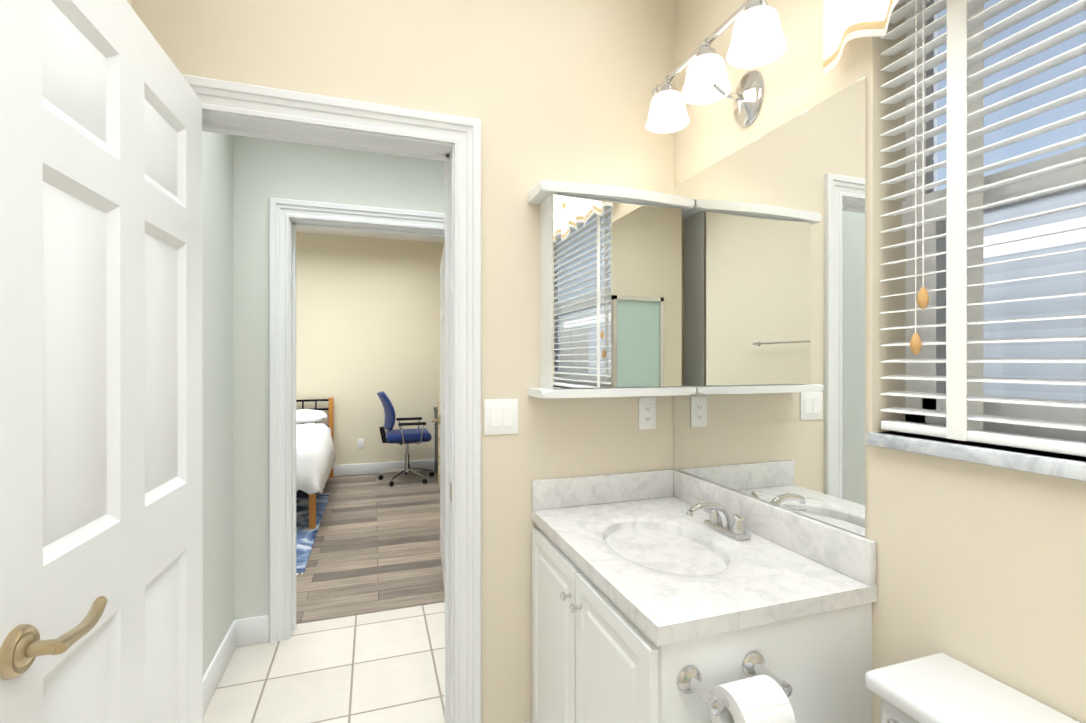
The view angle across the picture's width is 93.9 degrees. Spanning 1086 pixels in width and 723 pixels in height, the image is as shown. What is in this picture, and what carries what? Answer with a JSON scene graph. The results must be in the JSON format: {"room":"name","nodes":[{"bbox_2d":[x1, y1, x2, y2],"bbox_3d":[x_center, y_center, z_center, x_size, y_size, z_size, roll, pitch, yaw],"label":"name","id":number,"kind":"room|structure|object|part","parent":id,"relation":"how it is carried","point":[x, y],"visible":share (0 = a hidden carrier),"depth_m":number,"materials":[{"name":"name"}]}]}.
{"room":"bathroom","nodes":[
{"label":"bathroom","id":0,"kind":"room"},
{"bbox_2d":[202,131,233,675],"bbox_3d":[-1.375,-0.065,1.929,0.120,2.850,0.980,0,0,-19],"label":"wall","id":1,"kind":"structure","parent":0,"point":[217,349],"depth_m":2.17,"materials":[{"name":"grey paint"}]},
{"bbox_2d":[203,620,235,714],"bbox_3d":[-1.312,1.295,1.952,0.014,0.130,0.980,0,0,-19],"label":"baseboard","id":2,"kind":"structure","parent":1,"relation":"attached to","point":[213,674],"depth_m":2.13,"materials":[{"name":"white wood"}]},
{"bbox_2d":[203,602,444,722],"bbox_3d":[-0.499,1.391,0.797,3.800,0.060,3.952,0,0,-19],"label":"floor","id":3,"kind":"structure","parent":0,"point":[388,666],"depth_m":2.20,"materials":[{"name":"white tile"}]},
{"bbox_2d":[531,469,876,722],"bbox_3d":[0.365,0.883,1.371,0.594,0.955,0.946,0,0,-19],"label":"bathroom vanity","id":4,"kind":"object","parent":3,"relation":"on","point":[669,596],"visible":1,"depth_m":1.18,"materials":[{"name":"white"}]},
{"bbox_2d":[686,497,750,539],"bbox_3d":[0.492,0.458,1.486,0.164,0.094,0.219,0,0,-19],"label":"faucet","id":5,"kind":"object","parent":4,"relation":"on","point":[718,526],"depth_m":1.49,"materials":[{"name":"silver metal"}]},
{"bbox_2d":[865,652,1080,722],"bbox_3d":[0.540,0.968,0.664,0.705,0.787,0.500,0,0,-19],"label":"toilet","id":6,"kind":"object","parent":3,"relation":"on","point":[940,687],"visible":1,"depth_m":0.88,"materials":[{"name":"white ceramic"}]},
{"bbox_3d":[0.620,0.660,0.853,0.042,0.049,0.123,0,0,-19],"label":"flush lever","id":7,"kind":"part","parent":6,"relation":"part of","materials":[{"name":"silver metal"}]},
{"bbox_2d":[233,135,444,619],"bbox_3d":[-1.109,-0.066,2.567,3.770,2.850,0.060,0,0,-19],"label":"wall","id":8,"kind":"structure","parent":0,"point":[264,170],"depth_m":2.45,"materials":[{"name":"grey paint"}]},
{"bbox_2d":[236,615,269,646],"bbox_3d":[-1.399,1.294,2.433,0.155,0.130,0.014,0,0,-19],"label":"baseboard","id":9,"kind":"structure","parent":8,"relation":"attached to","point":[252,630],"depth_m":2.43,"materials":[{"name":"white wood"}]},
{"bbox_2d":[269,197,444,642],"bbox_3d":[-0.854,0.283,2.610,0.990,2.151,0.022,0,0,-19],"label":"door frame","id":10,"kind":"structure","parent":8,"relation":"attached to","point":[282,211],"depth_m":2.47,"materials":[{"name":"white wood"}]},
{"bbox_2d":[296,232,443,464],"bbox_3d":[-3.078,-0.070,5.841,5.160,2.850,0.120,0,0,-19],"label":"wall","id":11,"kind":"structure","parent":0,"point":[367,319],"depth_m":6.10,"materials":[{"name":"beige paint"}]},
{"bbox_2d":[357,439,363,448],"bbox_3d":[-2.185,0.985,6.074,0.072,0.118,0.008,0,0,-19],"label":"outlet","id":12,"kind":"object","parent":11,"relation":"attached to","point":[360,443],"visible":1,"depth_m":6.07,"materials":[{"name":"white plastic"}]},
{"bbox_2d":[333,459,434,475],"bbox_3d":[-3.057,1.291,5.779,4.920,0.130,0.014,0,0,-19],"label":"baseboard","id":13,"kind":"structure","parent":11,"relation":"attached to","point":[358,469],"depth_m":6.12,"materials":[{"name":"white wood"}]},
{"bbox_2d":[296,470,444,623],"bbox_3d":[-2.510,1.387,4.151,5.160,0.060,3.688,0,0,-19],"label":"floor","id":14,"kind":"structure","parent":0,"point":[376,546],"depth_m":3.64,"materials":[{"name":"grey wood"}]},
{"bbox_2d":[296,493,329,574],"bbox_3d":[-2.661,1.353,3.939,1.700,0.008,2.055,0,0,-19],"label":"bedroom rug","id":15,"kind":"object","parent":14,"relation":"on","point":[305,536],"visible":0.04,"depth_m":4.09,"materials":[{"name":"blue fabric"}]},
{"bbox_2d":[296,398,335,528],"bbox_3d":[-2.643,0.891,4.836,1.164,0.930,2.015,0,0,-19],"label":"bed","id":16,"kind":"object","parent":14,"relation":"on","point":[315,455],"visible":0.27,"depth_m":4.38,"materials":[{"name":"white fabric"}]},
{"bbox_2d":[296,409,326,422],"bbox_3d":[-2.734,0.599,5.572,0.660,0.145,0.420,0,0,-19],"label":"pillow","id":17,"kind":"object","parent":16,"relation":"on","point":[302,415],"depth_m":5.47,"materials":[{"name":"white fabric"}]},
{"bbox_3d":[-2.651,0.763,4.851,1.030,0.648,1.950,0,0,-19],"label":"metal frame","id":18,"kind":"part","parent":16,"relation":"part of","materials":[{"name":"black"}]},
{"bbox_2d":[296,423,335,494],"bbox_3d":[-2.572,0.867,4.624,1.164,0.430,1.568,0,0,-19],"label":"duvet","id":19,"kind":"object","parent":16,"relation":"on","point":[315,451],"depth_m":4.20,"materials":[{"name":"white fabric"}]},
{"bbox_2d":[377,391,433,485],"bbox_3d":[-1.568,0.849,5.814,0.647,1.009,0.607,0,0,-19],"label":"office chair","id":20,"kind":"object","parent":14,"relation":"on","point":[401,436],"visible":1,"depth_m":5.62,"materials":[{"name":"blue fabric"}]},
{"bbox_3d":[-1.591,0.621,5.782,0.583,0.553,0.494,0,0,-19],"label":"seat","id":21,"kind":"part","parent":20,"relation":"part of","materials":[{"name":"blue fabric"}]},
{"bbox_2d":[434,407,438,473],"bbox_3d":[-0.919,0.963,6.063,0.675,0.785,0.805,0,0,-19],"label":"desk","id":22,"kind":"object","parent":14,"relation":"on","point":[436,410],"visible":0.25,"depth_m":6.14,"materials":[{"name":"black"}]},
{"bbox_2d":[437,391,439,486],"bbox_3d":[-0.723,0.836,5.361,0.751,1.040,0.550,0,0,-19],"label":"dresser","id":23,"kind":"object","parent":14,"relation":"on","point":[438,439],"visible":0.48,"depth_m":5.38,"materials":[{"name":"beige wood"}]},
{"bbox_2d":[296,227,444,242],"bbox_3d":[-1.806,-1.531,2.300,5.320,0.080,7.640,0,0,-19],"label":"ceiling","id":24,"kind":"structure","parent":0,"point":[365,234],"depth_m":5.96,"materials":[{"name":"paint"}]},
{"bbox_2d":[131,0,674,722],"bbox_3d":[-0.376,-0.065,1.653,1.820,2.850,0.060,0,0,-19],"label":"wall","id":25,"kind":"structure","parent":0,"point":[551,90],"depth_m":1.71,"materials":[{"name":"beige paint"}]},
{"bbox_2d":[0,0,202,722],"bbox_3d":[-0.834,0.317,1.030,0.103,2.071,0.784,0,0,-19],"label":"bathroom door","id":26,"kind":"structure","parent":25,"relation":"in","point":[101,504],"depth_m":0.92,"materials":[{"name":"white wood"}]},
{"bbox_3d":[-0.725,0.408,0.765,0.068,0.069,0.155,0,0,-19],"label":"handle","id":27,"kind":"part","parent":26,"relation":"part of","materials":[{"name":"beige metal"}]},
{"bbox_2d":[182,74,480,722],"bbox_3d":[-0.666,0.285,1.576,0.932,2.151,0.142,0,0,-19],"label":"door frame","id":28,"kind":"structure","parent":25,"relation":"attached to","point":[462,135],"depth_m":1.65,"materials":[{"name":"white wood"}]},
{"bbox_2d":[450,482,451,501],"bbox_3d":[-0.304,0.430,1.675,0.002,0.060,0.030,0,0,-19],"label":"strike plate","id":29,"kind":"object","parent":28,"relation":"attached to","point":[451,491],"depth_m":1.66,"materials":[{"name":"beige metal"}]},
{"bbox_2d":[484,399,517,434],"bbox_3d":[-0.139,0.185,1.696,0.118,0.118,0.008,0,0,-19],"label":"light switch","id":30,"kind":"object","parent":25,"relation":"attached to","point":[500,416],"visible":1,"depth_m":1.69,"materials":[{"name":"white plastic"}]},
{"bbox_2d":[528,181,696,397],"bbox_3d":[0.244,-0.228,1.744,0.569,0.688,0.161,0,0,-19],"label":"medicine cabinet","id":31,"kind":"object","parent":25,"relation":"attached to","point":[610,291],"visible":1,"depth_m":1.69,"materials":[{"name":"white"}]},
{"bbox_3d":[0.256,-0.225,1.703,0.476,0.622,0.016,0,0,-19],"label":"mirror door","id":32,"kind":"part","parent":31,"relation":"part of","materials":[{"name":"clear glass"}]},
{"bbox_2d":[639,397,655,429],"bbox_3d":[0.386,0.192,1.873,0.072,0.118,0.008,0,0,-19],"label":"outlet","id":33,"kind":"object","parent":25,"relation":"attached to","point":[647,412],"visible":1,"depth_m":1.87,"materials":[{"name":"white plastic"}]},
{"bbox_2d":[675,0,1085,722],"bbox_3d":[0.962,-0.064,0.762,0.150,2.850,2.720,0,0,-19],"label":"wall","id":34,"kind":"structure","parent":0,"point":[981,568],"depth_m":1.07,"materials":[{"name":"beige paint"}]},
{"bbox_2d":[646,0,786,132],"bbox_3d":[0.517,-0.828,1.498,0.226,0.232,0.584,0,0,-19],"label":"sconce","id":35,"kind":"object","parent":34,"relation":"attached to","point":[758,39],"visible":1,"depth_m":1.47,"materials":[{"name":"white glass"}]},
{"bbox_2d":[674,77,866,536],"bbox_3d":[0.619,-0.126,1.538,0.005,1.059,0.783,0,0,-19],"label":"vanity mirror","id":36,"kind":"object","parent":34,"relation":"attached to","point":[773,410],"visible":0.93,"depth_m":1.40,"materials":[{"name":"clear glass"}]},
{"bbox_2d":[823,0,898,74],"bbox_3d":[0.916,-0.927,0.577,0.052,0.484,1.420,0,0,-19],"label":"valance curtain","id":37,"kind":"object","parent":34,"relation":"attached to","point":[845,21],"visible":0.98,"depth_m":1.16,"materials":[{"name":"fabric"}]},
{"bbox_2d":[866,431,1085,481],"bbox_3d":[0.977,0.175,0.615,0.127,0.028,1.170,0,0,-19],"label":"window sill","id":38,"kind":"structure","parent":34,"relation":"attached to","point":[1055,467],"depth_m":0.93,"materials":[{"name":"stone"}]},
{"bbox_2d":[902,0,1085,441],"bbox_3d":[1.047,-0.419,0.648,0.052,1.160,1.150,0,0,-19],"label":"window","id":39,"kind":"structure","parent":34,"relation":"in","point":[1058,264],"depth_m":0.99,"materials":[{"name":"white"}]},
{"bbox_2d":[880,0,1085,456],"bbox_3d":[0.961,-0.421,0.620,0.066,1.152,1.134,0,0,-19],"label":"window blinds","id":40,"kind":"object","parent":39,"relation":"attached to","point":[965,54],"visible":0.98,"depth_m":1.00,"materials":[{"name":"white plastic"}]},
{"bbox_3d":[1.057,-0.664,0.651,0.004,0.580,1.060,0,0,-19],"label":"glass","id":41,"kind":"part","parent":39,"relation":"part of","materials":[{"name":"white"}]},
{"bbox_3d":[1.052,-0.114,0.650,0.004,0.390,1.000,0,0,-19],"label":"glass","id":42,"kind":"part","parent":39,"relation":"part of","materials":[{"name":"white"}]},
{"bbox_3d":[-1.911,-0.066,2.362,4.920,2.850,0.060,0,0,-19],"label":"wall","id":43,"kind":"structure","parent":0,"visible":0},
{"bbox_2d":[431,242,444,592],"bbox_3d":[-0.632,0.328,3.263,0.108,2.045,0.806,0,0,-19],"label":"bedroom door","id":44,"kind":"structure","parent":43,"relation":"in","point":[440,420],"depth_m":3.23,"materials":[{"name":"white wood"}]},
{"bbox_3d":[-0.747,0.415,3.548,0.071,0.069,0.153,0,0,-19],"label":"handle","id":45,"kind":"part","parent":44,"relation":"part of","materials":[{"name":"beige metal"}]}
]}

